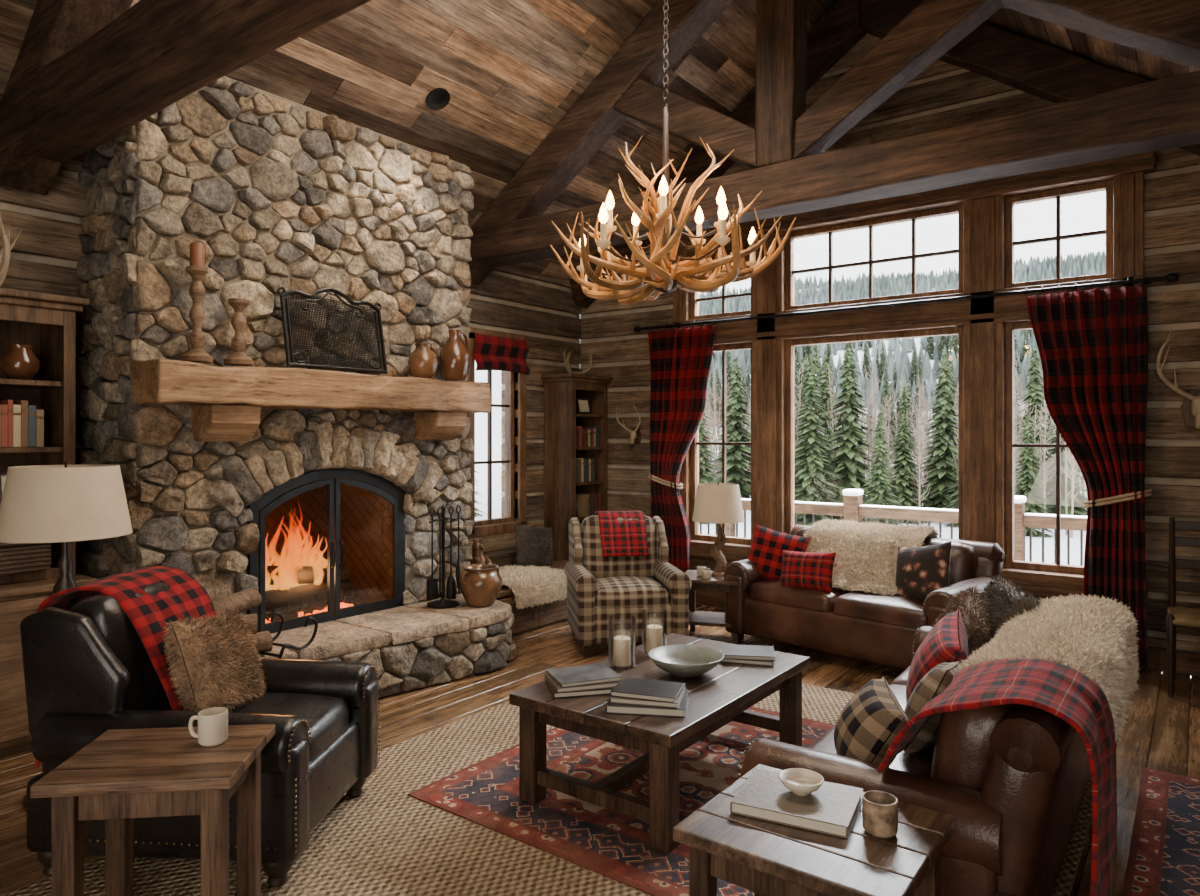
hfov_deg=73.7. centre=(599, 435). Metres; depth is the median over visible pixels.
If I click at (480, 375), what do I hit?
snowy ground
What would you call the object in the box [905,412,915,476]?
tree
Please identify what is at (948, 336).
conifer tree
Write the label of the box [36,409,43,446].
book
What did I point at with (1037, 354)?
conifer tree
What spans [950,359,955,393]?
conifer tree
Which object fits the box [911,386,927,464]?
tree
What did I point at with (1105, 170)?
trim
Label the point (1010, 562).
window
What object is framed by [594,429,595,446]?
book
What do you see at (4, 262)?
antler decoration
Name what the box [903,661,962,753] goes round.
throw pillow
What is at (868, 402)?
tree
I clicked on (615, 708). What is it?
hardcover book
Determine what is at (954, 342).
conifer tree
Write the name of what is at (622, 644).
candle
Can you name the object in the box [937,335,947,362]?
conifer tree
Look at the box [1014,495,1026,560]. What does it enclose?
post
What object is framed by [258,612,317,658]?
log holder
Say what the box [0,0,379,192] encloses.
ceiling beam
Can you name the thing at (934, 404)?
conifer tree
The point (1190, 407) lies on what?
antler mount
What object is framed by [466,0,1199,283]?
roof truss
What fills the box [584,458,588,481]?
book
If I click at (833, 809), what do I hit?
hardcover book
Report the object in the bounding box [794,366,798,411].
conifer tree
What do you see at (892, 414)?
bare tree
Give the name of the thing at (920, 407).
tree
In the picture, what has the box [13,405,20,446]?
book
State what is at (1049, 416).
conifer tree
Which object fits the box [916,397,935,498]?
tree
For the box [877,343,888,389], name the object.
conifer tree
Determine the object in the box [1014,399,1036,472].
tree
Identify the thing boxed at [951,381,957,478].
tree
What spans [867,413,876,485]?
tree
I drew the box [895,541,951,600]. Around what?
throw pillow
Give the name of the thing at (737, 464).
conifer tree
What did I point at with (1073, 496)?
tree
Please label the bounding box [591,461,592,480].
book
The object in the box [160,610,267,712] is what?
fur pillow
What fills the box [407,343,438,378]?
jug
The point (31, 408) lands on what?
book
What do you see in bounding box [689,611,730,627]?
shelf
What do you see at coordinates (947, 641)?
throw pillow
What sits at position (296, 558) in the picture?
flames
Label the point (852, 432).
conifer tree
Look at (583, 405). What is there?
picture
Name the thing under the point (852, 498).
post
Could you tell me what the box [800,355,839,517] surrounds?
tree
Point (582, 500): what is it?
book
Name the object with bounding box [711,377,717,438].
tree
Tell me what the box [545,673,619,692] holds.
hardcover book
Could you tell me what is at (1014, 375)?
tree
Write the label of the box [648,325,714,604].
curtain
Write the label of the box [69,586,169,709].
cushion
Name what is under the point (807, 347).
conifer tree
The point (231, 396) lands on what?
mantel shelf
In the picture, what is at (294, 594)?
log
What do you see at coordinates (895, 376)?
conifer tree
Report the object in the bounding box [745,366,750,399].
conifer tree
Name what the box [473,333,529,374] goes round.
window valance
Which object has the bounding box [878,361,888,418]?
conifer tree
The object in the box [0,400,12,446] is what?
book
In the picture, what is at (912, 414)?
tree
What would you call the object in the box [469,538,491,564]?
figurine
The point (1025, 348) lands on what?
conifer tree
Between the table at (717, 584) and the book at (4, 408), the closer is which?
the book at (4, 408)
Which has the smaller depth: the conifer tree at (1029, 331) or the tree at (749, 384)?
the tree at (749, 384)
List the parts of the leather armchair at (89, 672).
leg, arm, frame, nailhead trim, leg, arm, leg, nailhead trim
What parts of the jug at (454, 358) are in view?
handle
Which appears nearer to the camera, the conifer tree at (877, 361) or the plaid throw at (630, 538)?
the plaid throw at (630, 538)
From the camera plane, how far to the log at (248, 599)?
4.24 m
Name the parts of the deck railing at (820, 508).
rail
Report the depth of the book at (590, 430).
7.83 m
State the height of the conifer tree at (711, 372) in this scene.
5.387 m
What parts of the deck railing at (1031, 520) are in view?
rail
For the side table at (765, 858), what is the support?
on the jute rug at (384, 840)
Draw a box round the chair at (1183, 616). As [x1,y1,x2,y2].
[1166,517,1199,697]
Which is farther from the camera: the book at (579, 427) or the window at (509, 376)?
the book at (579, 427)
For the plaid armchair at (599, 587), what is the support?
on the floor
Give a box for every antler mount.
[615,403,640,443]
[1156,330,1199,429]
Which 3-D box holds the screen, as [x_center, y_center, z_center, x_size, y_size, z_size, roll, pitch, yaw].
[-1.631,-0.661,4.936,0.112,0.517,0.744,0,0,37]
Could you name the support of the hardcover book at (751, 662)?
on the coffee table at (722, 695)
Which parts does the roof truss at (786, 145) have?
king post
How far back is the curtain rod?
5.99 m
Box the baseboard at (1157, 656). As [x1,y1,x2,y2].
[696,590,1199,673]
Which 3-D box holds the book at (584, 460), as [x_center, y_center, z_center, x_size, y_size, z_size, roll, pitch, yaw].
[-0.225,0.337,7.814,0.202,0.216,0.039,0,0,37]
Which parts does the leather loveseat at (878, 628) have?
nailhead trim, leg, arm, frame, backrest frame, nailhead trim, arm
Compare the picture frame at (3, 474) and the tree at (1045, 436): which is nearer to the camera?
the picture frame at (3, 474)
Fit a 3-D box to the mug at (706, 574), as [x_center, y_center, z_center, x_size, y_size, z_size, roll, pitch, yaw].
[0.810,1.040,6.014,0.070,0.061,0.104,0,0,37]
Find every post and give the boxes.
[721,523,735,536]
[842,489,863,522]
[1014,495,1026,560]
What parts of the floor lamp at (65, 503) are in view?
lamp shade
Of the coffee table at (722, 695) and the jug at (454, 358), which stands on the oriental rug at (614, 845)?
the coffee table at (722, 695)
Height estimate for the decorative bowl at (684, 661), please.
0.087 m
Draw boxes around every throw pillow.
[748,524,809,579]
[779,550,835,592]
[834,676,908,766]
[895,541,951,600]
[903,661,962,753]
[906,609,967,702]
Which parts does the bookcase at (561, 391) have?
crown moulding, shelf, shelf, shelf, shelf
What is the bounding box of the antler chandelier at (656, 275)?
[550,0,795,304]
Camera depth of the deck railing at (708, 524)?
9.87 m
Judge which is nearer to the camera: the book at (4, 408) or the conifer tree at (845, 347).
the book at (4, 408)
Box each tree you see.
[475,466,483,516]
[699,405,721,523]
[704,390,713,469]
[707,368,713,409]
[707,376,719,479]
[707,389,712,440]
[707,417,716,473]
[709,356,750,498]
[709,368,721,409]
[710,382,720,425]
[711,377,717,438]
[715,389,720,422]
[717,396,721,447]
[718,373,728,423]
[720,382,730,451]
[721,351,732,393]
[741,372,748,410]
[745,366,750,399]
[746,384,750,435]
[747,400,750,485]
[794,345,821,493]
[794,346,800,369]
[794,355,798,381]
[794,356,843,525]
[794,358,802,419]
[794,359,807,491]
[794,362,804,477]
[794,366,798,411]
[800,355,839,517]
[802,345,812,363]
[821,342,894,520]
[825,364,841,478]
[826,344,834,365]
[828,358,838,413]
[837,404,845,486]
[838,344,847,380]
[858,390,877,481]
[859,341,871,381]
[863,354,885,491]
[863,410,905,525]
[865,405,871,448]
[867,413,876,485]
[869,389,876,453]
[870,382,879,442]
[873,347,880,373]
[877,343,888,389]
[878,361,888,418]
[880,404,892,476]
[882,422,890,459]
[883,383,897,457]
[883,399,890,447]
[885,393,895,478]
[887,409,930,524]
[889,384,924,496]
[891,390,900,460]
[892,362,897,389]
[893,389,901,437]
[895,370,908,424]
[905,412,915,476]
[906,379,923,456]
[908,391,917,449]
[909,343,917,385]
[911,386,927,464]
[911,417,929,524]
[912,351,957,521]
[913,377,925,425]
[914,376,923,438]
[914,391,929,492]
[915,351,925,387]
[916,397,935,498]
[920,375,931,473]
[922,378,956,466]
[923,336,934,358]
[925,396,930,460]
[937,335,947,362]
[943,449,957,527]
[946,335,951,355]
[947,340,952,360]
[947,352,956,413]
[948,335,957,359]
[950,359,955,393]
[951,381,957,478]
[951,418,957,491]
[1014,330,1020,358]
[1014,346,1053,507]
[1014,349,1019,376]
[1014,352,1023,440]
[1014,375,1019,442]
[1014,375,1022,441]
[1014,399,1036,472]
[1014,403,1021,493]
[1014,409,1053,537]
[1014,429,1021,485]
[1016,378,1022,430]
[1020,330,1029,364]
[1027,329,1033,338]
[1031,404,1042,494]
[1036,400,1055,513]
[1036,405,1049,511]
[1037,354,1044,397]
[1038,420,1087,515]
[1044,412,1054,435]
[1054,431,1080,534]
[1061,448,1083,537]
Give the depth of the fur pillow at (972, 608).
3.48 m
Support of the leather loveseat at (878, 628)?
on the floor
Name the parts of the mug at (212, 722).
handle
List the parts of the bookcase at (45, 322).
shelf, shelf, crown moulding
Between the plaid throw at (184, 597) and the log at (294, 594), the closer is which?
the plaid throw at (184, 597)
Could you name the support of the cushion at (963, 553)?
on the leather loveseat at (878, 628)
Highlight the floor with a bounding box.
[0,604,1199,895]
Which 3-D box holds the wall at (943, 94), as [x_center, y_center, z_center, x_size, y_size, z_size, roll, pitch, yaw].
[2.536,-1.040,6.323,6.730,5.180,0.241,0,0,37]
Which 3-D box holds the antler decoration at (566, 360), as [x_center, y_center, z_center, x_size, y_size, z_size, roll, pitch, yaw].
[-0.215,-0.726,7.824,0.318,0.260,0.335,0,0,17]
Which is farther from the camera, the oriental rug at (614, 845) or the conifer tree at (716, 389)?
the conifer tree at (716, 389)
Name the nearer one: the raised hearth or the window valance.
the raised hearth
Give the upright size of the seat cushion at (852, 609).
0.218 m
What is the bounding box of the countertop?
[0,573,96,598]
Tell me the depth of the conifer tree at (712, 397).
79.90 m
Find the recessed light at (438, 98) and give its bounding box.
[426,88,449,109]
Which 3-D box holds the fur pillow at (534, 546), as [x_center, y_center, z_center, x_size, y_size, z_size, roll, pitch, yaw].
[-0.588,0.987,7.215,0.489,0.448,0.245,0,0,-43]
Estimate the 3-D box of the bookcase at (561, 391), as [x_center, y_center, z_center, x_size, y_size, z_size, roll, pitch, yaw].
[-0.216,0.295,7.849,0.395,1.770,0.670,0,0,37]
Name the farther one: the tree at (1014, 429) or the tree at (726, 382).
the tree at (726, 382)
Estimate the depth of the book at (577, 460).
7.66 m
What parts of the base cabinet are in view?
door panel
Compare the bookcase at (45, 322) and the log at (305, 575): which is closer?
the bookcase at (45, 322)
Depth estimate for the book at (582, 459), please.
7.72 m
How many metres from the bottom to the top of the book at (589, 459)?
0.218 m
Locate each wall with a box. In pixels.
[0,158,580,629]
[580,32,1199,651]
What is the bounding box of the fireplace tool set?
[427,504,460,608]
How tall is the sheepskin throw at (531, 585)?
0.244 m
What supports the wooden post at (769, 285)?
attached to the wall at (943, 94)
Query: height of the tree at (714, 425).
7.695 m
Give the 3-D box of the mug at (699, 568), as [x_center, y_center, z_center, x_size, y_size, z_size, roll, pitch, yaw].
[0.793,1.034,6.119,0.104,0.071,0.070,0,0,-3]
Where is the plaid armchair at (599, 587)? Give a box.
[564,515,691,657]
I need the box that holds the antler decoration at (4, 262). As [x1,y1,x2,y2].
[0,214,20,286]
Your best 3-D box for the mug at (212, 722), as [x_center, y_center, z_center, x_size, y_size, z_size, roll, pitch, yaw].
[-1.196,0.892,2.446,0.108,0.096,0.084,0,0,-29]
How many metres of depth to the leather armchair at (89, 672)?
2.81 m
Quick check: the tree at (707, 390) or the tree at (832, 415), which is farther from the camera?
the tree at (707, 390)
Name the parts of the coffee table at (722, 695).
leg, leg, leg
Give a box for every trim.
[466,326,527,537]
[670,152,1155,247]
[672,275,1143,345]
[673,247,689,525]
[687,237,749,269]
[689,540,1148,606]
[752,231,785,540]
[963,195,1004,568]
[1113,172,1143,285]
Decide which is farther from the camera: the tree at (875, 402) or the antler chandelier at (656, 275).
the tree at (875, 402)
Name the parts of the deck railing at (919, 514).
rail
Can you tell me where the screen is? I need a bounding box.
[277,287,387,373]
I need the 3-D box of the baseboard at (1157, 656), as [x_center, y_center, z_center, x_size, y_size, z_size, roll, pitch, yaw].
[2.865,1.475,5.904,5.700,0.150,0.035,0,0,37]
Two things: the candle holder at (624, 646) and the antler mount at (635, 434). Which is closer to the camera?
the candle holder at (624, 646)
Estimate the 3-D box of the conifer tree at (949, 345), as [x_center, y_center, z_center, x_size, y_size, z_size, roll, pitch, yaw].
[35.664,-7.746,81.714,1.348,4.254,1.373,0,0,43]
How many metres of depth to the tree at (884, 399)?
57.93 m
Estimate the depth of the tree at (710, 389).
69.69 m
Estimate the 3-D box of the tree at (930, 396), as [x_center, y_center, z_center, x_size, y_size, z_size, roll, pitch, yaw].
[20.813,-0.083,50.974,0.608,5.146,0.706,0,0,35]
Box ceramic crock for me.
[459,564,501,606]
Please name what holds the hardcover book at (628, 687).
on the hardcover book at (620, 700)
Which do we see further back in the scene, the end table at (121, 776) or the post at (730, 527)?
the post at (730, 527)
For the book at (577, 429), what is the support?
on the bookcase at (561, 391)
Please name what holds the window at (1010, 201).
in the wall at (943, 94)
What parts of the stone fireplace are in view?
door frame, door glass, fire grate, surround frame, door handle, door handle, door frame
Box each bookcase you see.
[0,288,89,584]
[541,373,612,560]
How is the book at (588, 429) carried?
on the bookcase at (561, 391)
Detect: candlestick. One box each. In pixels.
[181,242,212,361]
[223,298,253,364]
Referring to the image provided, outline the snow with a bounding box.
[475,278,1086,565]
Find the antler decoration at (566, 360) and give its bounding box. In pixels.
[560,348,593,373]
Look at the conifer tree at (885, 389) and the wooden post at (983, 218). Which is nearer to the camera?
the wooden post at (983, 218)
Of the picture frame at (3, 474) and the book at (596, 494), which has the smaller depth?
the picture frame at (3, 474)
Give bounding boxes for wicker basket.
[0,542,50,575]
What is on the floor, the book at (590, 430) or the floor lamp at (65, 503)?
the floor lamp at (65, 503)
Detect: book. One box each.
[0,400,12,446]
[0,404,0,446]
[1,404,7,446]
[13,400,27,446]
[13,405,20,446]
[28,405,35,446]
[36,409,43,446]
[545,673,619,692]
[545,678,612,697]
[546,663,621,687]
[576,426,581,446]
[576,428,578,446]
[576,458,583,481]
[576,459,578,482]
[576,493,590,515]
[576,494,588,516]
[579,459,580,481]
[581,493,592,515]
[582,427,599,446]
[583,429,584,446]
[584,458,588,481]
[584,460,585,481]
[585,429,587,446]
[586,460,587,481]
[588,429,593,446]
[588,430,589,446]
[588,493,594,515]
[589,458,594,480]
[589,459,590,481]
[590,430,591,446]
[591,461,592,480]
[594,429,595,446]
[594,493,598,510]
[596,429,597,446]
[599,494,600,510]
[606,689,688,716]
[610,677,685,702]
[610,691,684,707]
[721,651,776,665]
[722,644,775,660]
[730,768,862,838]
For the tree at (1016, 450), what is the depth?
32.35 m
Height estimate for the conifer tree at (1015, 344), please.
4.977 m
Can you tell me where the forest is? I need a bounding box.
[579,250,1105,412]
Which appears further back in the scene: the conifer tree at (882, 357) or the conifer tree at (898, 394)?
the conifer tree at (882, 357)
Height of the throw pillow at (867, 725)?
0.280 m
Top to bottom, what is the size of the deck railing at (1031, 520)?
0.819 m
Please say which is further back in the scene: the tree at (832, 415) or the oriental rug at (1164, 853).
the tree at (832, 415)
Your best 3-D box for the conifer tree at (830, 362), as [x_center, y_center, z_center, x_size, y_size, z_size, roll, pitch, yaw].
[21.760,-4.233,75.583,2.298,6.093,2.702,0,0,-37]
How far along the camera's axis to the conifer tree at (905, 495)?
34.75 m
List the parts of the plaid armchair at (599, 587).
arm, leg, frame, arm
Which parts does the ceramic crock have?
handle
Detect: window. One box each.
[475,340,513,525]
[690,277,751,319]
[690,343,751,544]
[786,204,962,310]
[786,327,962,539]
[1005,180,1112,288]
[1005,321,1083,574]
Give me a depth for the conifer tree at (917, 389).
69.92 m
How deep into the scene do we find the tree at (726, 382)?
43.48 m
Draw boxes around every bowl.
[648,645,723,677]
[778,768,823,795]
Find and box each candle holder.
[608,615,635,668]
[642,609,666,654]
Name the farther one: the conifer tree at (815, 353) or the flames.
the conifer tree at (815, 353)
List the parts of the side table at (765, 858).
leg, leg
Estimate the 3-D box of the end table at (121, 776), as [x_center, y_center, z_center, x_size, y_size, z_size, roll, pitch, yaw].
[-1.298,1.241,2.386,0.520,0.600,0.418,0,0,-6]
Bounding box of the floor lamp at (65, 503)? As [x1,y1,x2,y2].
[0,461,132,807]
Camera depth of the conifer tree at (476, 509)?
37.53 m
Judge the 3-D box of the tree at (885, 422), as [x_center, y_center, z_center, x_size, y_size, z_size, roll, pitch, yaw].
[13.706,1.602,38.506,0.730,4.678,0.645,0,0,-2]
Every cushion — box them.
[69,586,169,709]
[164,693,350,760]
[581,515,655,577]
[595,576,668,606]
[751,579,853,611]
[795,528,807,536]
[808,727,932,777]
[834,591,927,628]
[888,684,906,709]
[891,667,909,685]
[922,538,976,584]
[929,704,1013,790]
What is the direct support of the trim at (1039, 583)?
attached to the wall at (943, 94)
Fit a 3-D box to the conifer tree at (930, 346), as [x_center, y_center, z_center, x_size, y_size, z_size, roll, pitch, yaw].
[38.440,-11.504,93.094,1.991,5.596,1.846,0,0,-9]
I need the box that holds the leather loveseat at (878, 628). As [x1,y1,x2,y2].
[724,525,1004,668]
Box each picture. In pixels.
[1,475,6,494]
[578,400,589,411]
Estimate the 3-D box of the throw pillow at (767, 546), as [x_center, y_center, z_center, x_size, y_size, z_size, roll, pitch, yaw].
[1.316,0.900,5.988,0.481,0.461,0.220,0,0,27]
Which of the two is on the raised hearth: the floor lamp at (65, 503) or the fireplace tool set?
the fireplace tool set
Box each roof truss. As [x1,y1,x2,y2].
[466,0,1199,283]
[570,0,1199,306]
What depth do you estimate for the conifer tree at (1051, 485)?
32.65 m
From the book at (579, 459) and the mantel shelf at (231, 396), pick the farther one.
the book at (579, 459)
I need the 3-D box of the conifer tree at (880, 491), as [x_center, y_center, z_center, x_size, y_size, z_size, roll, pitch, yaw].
[10.519,1.588,29.978,2.200,4.884,1.880,0,0,17]
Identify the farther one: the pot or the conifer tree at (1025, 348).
the conifer tree at (1025, 348)
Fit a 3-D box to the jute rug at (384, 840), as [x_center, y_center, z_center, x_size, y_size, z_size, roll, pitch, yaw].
[0.177,1.546,3.211,2.870,0.008,4.150,0,0,37]
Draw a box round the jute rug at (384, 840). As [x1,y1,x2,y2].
[1,683,1091,895]
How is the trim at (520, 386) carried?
attached to the wall at (45, 254)
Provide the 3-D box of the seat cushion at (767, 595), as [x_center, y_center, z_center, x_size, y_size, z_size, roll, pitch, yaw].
[1.548,1.155,5.854,0.686,0.216,0.671,0,0,-44]
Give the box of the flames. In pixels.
[265,526,326,590]
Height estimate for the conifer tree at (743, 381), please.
5.014 m
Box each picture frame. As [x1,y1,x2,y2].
[0,471,6,504]
[576,398,591,413]
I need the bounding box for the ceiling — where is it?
[0,0,1199,280]
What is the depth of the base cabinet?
3.84 m
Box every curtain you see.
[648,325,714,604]
[1026,284,1151,671]
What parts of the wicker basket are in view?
lid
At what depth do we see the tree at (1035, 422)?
31.16 m
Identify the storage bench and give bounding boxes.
[496,559,567,635]
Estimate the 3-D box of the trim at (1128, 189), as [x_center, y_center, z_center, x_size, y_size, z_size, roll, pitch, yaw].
[3.613,-0.425,5.459,0.170,3.090,0.250,0,0,37]
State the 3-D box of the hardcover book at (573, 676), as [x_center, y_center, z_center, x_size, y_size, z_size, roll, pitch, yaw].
[-0.072,1.032,3.454,0.270,0.018,0.220,0,0,-21]
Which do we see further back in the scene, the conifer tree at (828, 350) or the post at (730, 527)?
the conifer tree at (828, 350)
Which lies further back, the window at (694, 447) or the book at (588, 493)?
the book at (588, 493)
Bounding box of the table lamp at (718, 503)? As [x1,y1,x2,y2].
[692,482,744,576]
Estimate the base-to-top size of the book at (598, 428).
0.199 m
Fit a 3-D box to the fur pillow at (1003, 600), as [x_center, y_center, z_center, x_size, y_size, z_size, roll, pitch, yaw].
[1.835,0.863,3.645,0.268,0.430,0.476,0,0,8]
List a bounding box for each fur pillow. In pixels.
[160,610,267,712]
[515,523,554,566]
[928,585,992,659]
[979,574,1041,643]
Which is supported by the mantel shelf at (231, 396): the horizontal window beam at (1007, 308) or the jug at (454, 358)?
the jug at (454, 358)
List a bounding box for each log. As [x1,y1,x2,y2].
[212,588,261,615]
[240,614,256,633]
[252,631,272,653]
[265,578,353,609]
[265,599,326,621]
[266,565,350,584]
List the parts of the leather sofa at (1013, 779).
nailhead trim, arm, arm, backrest frame, frame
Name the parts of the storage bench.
door panel, door panel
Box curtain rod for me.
[634,273,1178,331]
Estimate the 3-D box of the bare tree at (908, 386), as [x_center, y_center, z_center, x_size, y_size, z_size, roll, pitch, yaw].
[22.796,-1.100,59.085,2.900,5.894,2.742,0,0,2]
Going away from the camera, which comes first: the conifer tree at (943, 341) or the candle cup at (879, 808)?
the candle cup at (879, 808)
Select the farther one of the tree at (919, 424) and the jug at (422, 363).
the tree at (919, 424)
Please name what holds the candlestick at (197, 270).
on the mantel shelf at (231, 396)
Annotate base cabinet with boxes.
[0,573,96,757]
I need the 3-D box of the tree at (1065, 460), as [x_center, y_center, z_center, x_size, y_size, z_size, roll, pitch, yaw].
[17.774,0.835,30.357,0.821,6.348,0.929,0,0,-26]
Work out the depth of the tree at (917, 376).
59.01 m
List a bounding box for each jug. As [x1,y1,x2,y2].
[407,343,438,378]
[439,329,470,380]
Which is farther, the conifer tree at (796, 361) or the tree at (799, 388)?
the conifer tree at (796, 361)
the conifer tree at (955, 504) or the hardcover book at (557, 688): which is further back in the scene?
the conifer tree at (955, 504)
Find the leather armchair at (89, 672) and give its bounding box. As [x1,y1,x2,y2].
[20,586,380,886]
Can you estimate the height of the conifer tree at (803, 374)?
7.936 m
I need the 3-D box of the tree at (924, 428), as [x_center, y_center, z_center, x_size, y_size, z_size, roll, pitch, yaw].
[19.851,-0.452,48.969,0.889,6.719,0.767,0,0,6]
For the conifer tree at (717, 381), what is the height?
6.078 m
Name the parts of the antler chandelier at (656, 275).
bulb, bulb, arm, arm, arm, bulb, arm, bulb, chain, arm, arm, bulb, arm, arm, bulb, bulb, bulb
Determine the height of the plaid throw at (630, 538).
0.324 m
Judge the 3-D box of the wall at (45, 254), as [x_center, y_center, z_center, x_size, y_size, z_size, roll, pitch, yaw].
[-2.698,-0.010,5.086,0.241,3.120,8.100,0,0,37]
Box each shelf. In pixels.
[129,360,491,441]
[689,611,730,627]
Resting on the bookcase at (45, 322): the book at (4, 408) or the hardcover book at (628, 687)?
the book at (4, 408)
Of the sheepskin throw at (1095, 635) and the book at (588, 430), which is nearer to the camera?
the sheepskin throw at (1095, 635)
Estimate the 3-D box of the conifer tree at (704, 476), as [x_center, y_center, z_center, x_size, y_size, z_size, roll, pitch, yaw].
[4.378,0.928,34.942,3.068,6.308,2.847,0,0,30]
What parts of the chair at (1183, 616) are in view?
leg, post, seat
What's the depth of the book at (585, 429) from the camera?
7.78 m
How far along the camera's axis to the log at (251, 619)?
4.25 m
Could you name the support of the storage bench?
on the floor
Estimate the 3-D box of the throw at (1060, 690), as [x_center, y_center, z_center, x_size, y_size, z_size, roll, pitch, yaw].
[1.180,1.084,2.362,0.558,0.813,0.565,0,0,37]
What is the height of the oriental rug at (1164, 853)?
0.008 m
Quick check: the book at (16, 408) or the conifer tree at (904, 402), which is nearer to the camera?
the book at (16, 408)
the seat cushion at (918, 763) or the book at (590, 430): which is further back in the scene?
the book at (590, 430)
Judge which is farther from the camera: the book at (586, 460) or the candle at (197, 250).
the book at (586, 460)
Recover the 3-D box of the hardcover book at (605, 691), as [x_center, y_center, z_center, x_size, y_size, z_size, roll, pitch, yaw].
[-0.072,1.073,3.454,0.300,0.022,0.240,0,0,-13]
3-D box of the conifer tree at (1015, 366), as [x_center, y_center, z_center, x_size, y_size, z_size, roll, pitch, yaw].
[37.105,-5.848,71.917,2.519,5.156,2.330,0,0,-34]
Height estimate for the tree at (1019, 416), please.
5.114 m
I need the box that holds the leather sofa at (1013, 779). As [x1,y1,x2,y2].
[737,626,1090,895]
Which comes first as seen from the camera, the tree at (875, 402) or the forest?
the tree at (875, 402)
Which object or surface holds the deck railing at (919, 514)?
attached to the post at (852, 498)
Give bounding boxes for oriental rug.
[408,706,834,895]
[1122,767,1199,895]
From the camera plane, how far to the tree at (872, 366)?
35.68 m
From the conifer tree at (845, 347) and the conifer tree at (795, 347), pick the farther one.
the conifer tree at (795, 347)
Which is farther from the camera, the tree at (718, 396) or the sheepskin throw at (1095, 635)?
the tree at (718, 396)
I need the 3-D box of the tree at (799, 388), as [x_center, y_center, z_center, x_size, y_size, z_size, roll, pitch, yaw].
[10.244,0.134,41.466,0.857,7.879,0.993,0,0,19]
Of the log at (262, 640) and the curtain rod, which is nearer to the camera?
the log at (262, 640)
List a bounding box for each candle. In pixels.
[190,242,204,266]
[614,635,630,665]
[646,624,661,651]
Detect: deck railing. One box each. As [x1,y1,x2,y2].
[700,522,716,534]
[736,498,842,537]
[859,505,957,538]
[1023,513,1086,565]
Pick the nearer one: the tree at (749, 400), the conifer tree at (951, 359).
the tree at (749, 400)
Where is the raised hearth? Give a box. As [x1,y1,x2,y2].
[259,593,516,697]
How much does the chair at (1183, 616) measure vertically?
1.031 m
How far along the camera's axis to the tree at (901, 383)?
52.54 m
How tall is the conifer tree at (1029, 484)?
4.884 m
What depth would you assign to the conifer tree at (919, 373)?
78.01 m
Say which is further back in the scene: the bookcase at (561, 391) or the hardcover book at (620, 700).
the bookcase at (561, 391)
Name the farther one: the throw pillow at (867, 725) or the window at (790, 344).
the window at (790, 344)
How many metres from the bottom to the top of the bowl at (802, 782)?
0.042 m
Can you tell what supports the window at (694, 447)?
in the wall at (943, 94)
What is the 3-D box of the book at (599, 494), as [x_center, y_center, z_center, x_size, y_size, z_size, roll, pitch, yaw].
[-0.082,0.680,8.006,0.202,0.210,0.027,0,0,37]
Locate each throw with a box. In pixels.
[33,566,216,769]
[499,565,566,608]
[594,510,648,556]
[803,518,940,595]
[877,656,1116,895]
[956,593,1139,742]
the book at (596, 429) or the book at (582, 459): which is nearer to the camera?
the book at (582, 459)
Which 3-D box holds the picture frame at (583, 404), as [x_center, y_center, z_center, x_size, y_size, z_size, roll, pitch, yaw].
[-0.161,-0.293,7.845,0.050,0.159,0.200,0,0,37]
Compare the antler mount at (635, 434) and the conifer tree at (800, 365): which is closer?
the antler mount at (635, 434)
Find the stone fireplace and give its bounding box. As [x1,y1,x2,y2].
[76,78,474,633]
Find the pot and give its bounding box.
[0,344,39,379]
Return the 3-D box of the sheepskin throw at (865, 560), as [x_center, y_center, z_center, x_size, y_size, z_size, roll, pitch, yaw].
[1.897,0.855,5.784,0.798,0.464,0.945,0,0,-45]
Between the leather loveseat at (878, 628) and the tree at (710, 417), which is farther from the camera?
the tree at (710, 417)
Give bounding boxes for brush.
[703,377,1086,513]
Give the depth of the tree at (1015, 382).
48.82 m
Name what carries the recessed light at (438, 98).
in the ceiling
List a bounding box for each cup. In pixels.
[862,791,897,838]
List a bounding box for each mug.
[188,707,227,746]
[697,566,709,576]
[702,570,711,578]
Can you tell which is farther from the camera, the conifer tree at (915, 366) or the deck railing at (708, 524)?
the conifer tree at (915, 366)
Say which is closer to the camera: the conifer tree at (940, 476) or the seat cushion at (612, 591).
the seat cushion at (612, 591)
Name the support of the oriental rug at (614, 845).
on the jute rug at (384, 840)
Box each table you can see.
[30,724,275,895]
[509,633,809,853]
[673,764,954,895]
[685,570,737,644]
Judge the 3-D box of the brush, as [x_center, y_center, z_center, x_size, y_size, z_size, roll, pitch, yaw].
[13.119,-0.997,61.399,53.182,9.494,38.641,0,0,37]
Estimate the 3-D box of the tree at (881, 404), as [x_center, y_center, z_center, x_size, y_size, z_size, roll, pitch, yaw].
[14.630,1.141,40.944,0.687,5.685,0.797,0,0,31]
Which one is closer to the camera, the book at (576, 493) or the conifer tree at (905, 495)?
the book at (576, 493)

